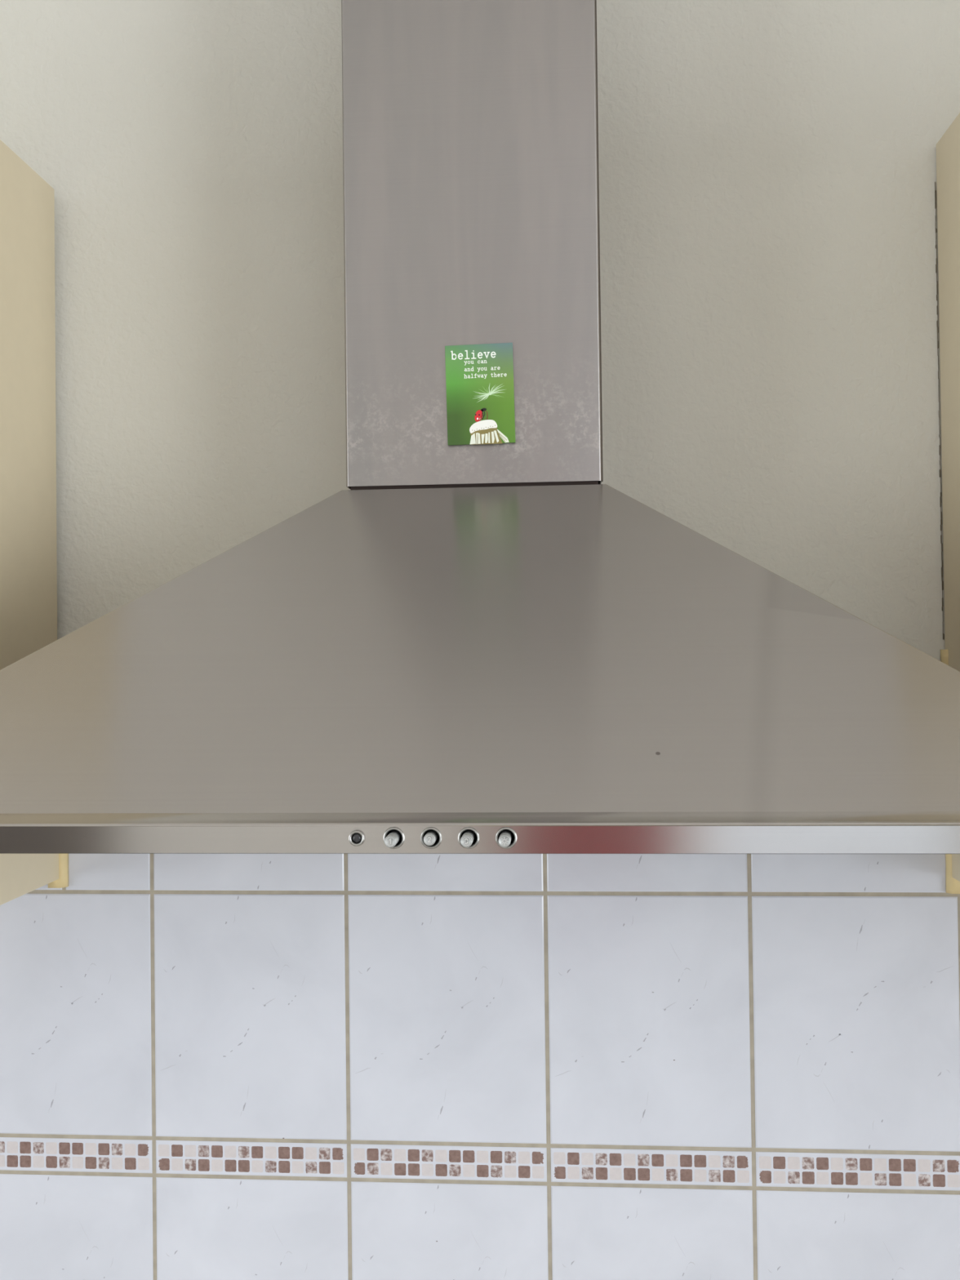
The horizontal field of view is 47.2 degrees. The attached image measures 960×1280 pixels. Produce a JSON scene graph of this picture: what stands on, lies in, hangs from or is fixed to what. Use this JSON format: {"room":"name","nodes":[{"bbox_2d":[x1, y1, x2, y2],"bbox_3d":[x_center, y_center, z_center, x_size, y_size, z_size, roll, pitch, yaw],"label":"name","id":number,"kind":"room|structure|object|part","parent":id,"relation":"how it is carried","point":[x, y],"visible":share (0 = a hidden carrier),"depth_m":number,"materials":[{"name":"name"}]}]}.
{"room":"kitchen","nodes":[
{"label":"kitchen","id":0,"kind":"room"},
{"bbox_2d":[0,0,959,661],"bbox_3d":[-0.131,0.443,1.175,4.400,2.550,0.116,-1,-1,4],"label":"wall","id":1,"kind":"structure","parent":0,"point":[771,384],"depth_m":1.11,"materials":[{"name":"beige paint"}]},
{"bbox_2d":[0,139,68,905],"bbox_3d":[-0.745,-0.105,0.975,0.606,0.722,0.376,-1,-1,4],"label":"upper cabinet","id":2,"kind":"object","parent":1,"relation":"attached to","point":[28,430],"visible":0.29,"depth_m":1.07,"materials":[{"name":"beige wood"}]},
{"bbox_2d":[0,0,959,853],"bbox_3d":[-0.013,-0.356,0.865,0.886,0.959,0.506,-1,-1,4],"label":"range hood","id":3,"kind":"object","parent":1,"relation":"attached to","point":[500,648],"visible":1,"depth_m":0.76,"materials":[{"name":"metal"}]},
{"bbox_2d":[348,830,364,846],"bbox_3d":[-0.069,0.111,0.618,0.009,0.009,0.003,-1,-1,4],"label":"indicator light","id":4,"kind":"object","parent":3,"relation":"attached to","point":[356,837],"depth_m":0.62,"materials":[{"name":"black plastic"}]},
{"bbox_3d":[-0.025,0.111,0.616,0.886,0.016,0.001,-1,-1,4],"label":"rail","id":5,"kind":"part","parent":3,"relation":"part of","materials":[{"name":"metal"}]},
{"bbox_2d":[444,342,515,445],"bbox_3d":[0.000,-0.206,0.924,0.057,0.085,0.004,-2,-1,4],"label":"magnet","id":6,"kind":"object","parent":3,"relation":"attached to","point":[480,388],"visible":1,"depth_m":0.92,"materials":[{"name":"green paper"}]},
{"bbox_2d":[474,408,488,422],"bbox_3d":[0.001,-0.188,0.922,0.011,0.013,0.001,-2,-1,4],"label":"picture","id":7,"kind":"object","parent":6,"relation":"on","point":[481,415],"depth_m":0.92},
{"bbox_2d":[469,419,509,444],"bbox_3d":[0.008,-0.174,0.921,0.033,0.020,0.001,-2,-1,4],"label":"picture","id":8,"kind":"object","parent":6,"relation":"attached to","point":[481,431],"depth_m":0.92,"materials":[{"name":"paper"}]},
{"bbox_2d":[475,384,504,401],"bbox_3d":[0.008,-0.208,0.922,0.030,0.017,0.001,-2,-1,4],"label":"picture","id":9,"kind":"object","parent":6,"relation":"on","point":[483,393],"depth_m":0.92},
{"bbox_2d":[0,853,959,1279],"bbox_3d":[-0.133,0.541,1.114,2.020,1.018,0.004,-1,-1,4],"label":"tile backsplash","id":10,"kind":"structure","parent":1,"relation":"attached to","point":[213,1066],"depth_m":1.10,"materials":[{"name":"white tile"}]},
{"bbox_2d":[934,112,959,893],"bbox_3d":[0.738,-0.128,0.873,0.605,0.736,0.380,-1,-1,4],"label":"upper cabinet","id":11,"kind":"object","parent":1,"relation":"attached to","point":[948,148],"visible":0.91,"depth_m":1.05,"materials":[{"name":"beige wood"}]}
]}

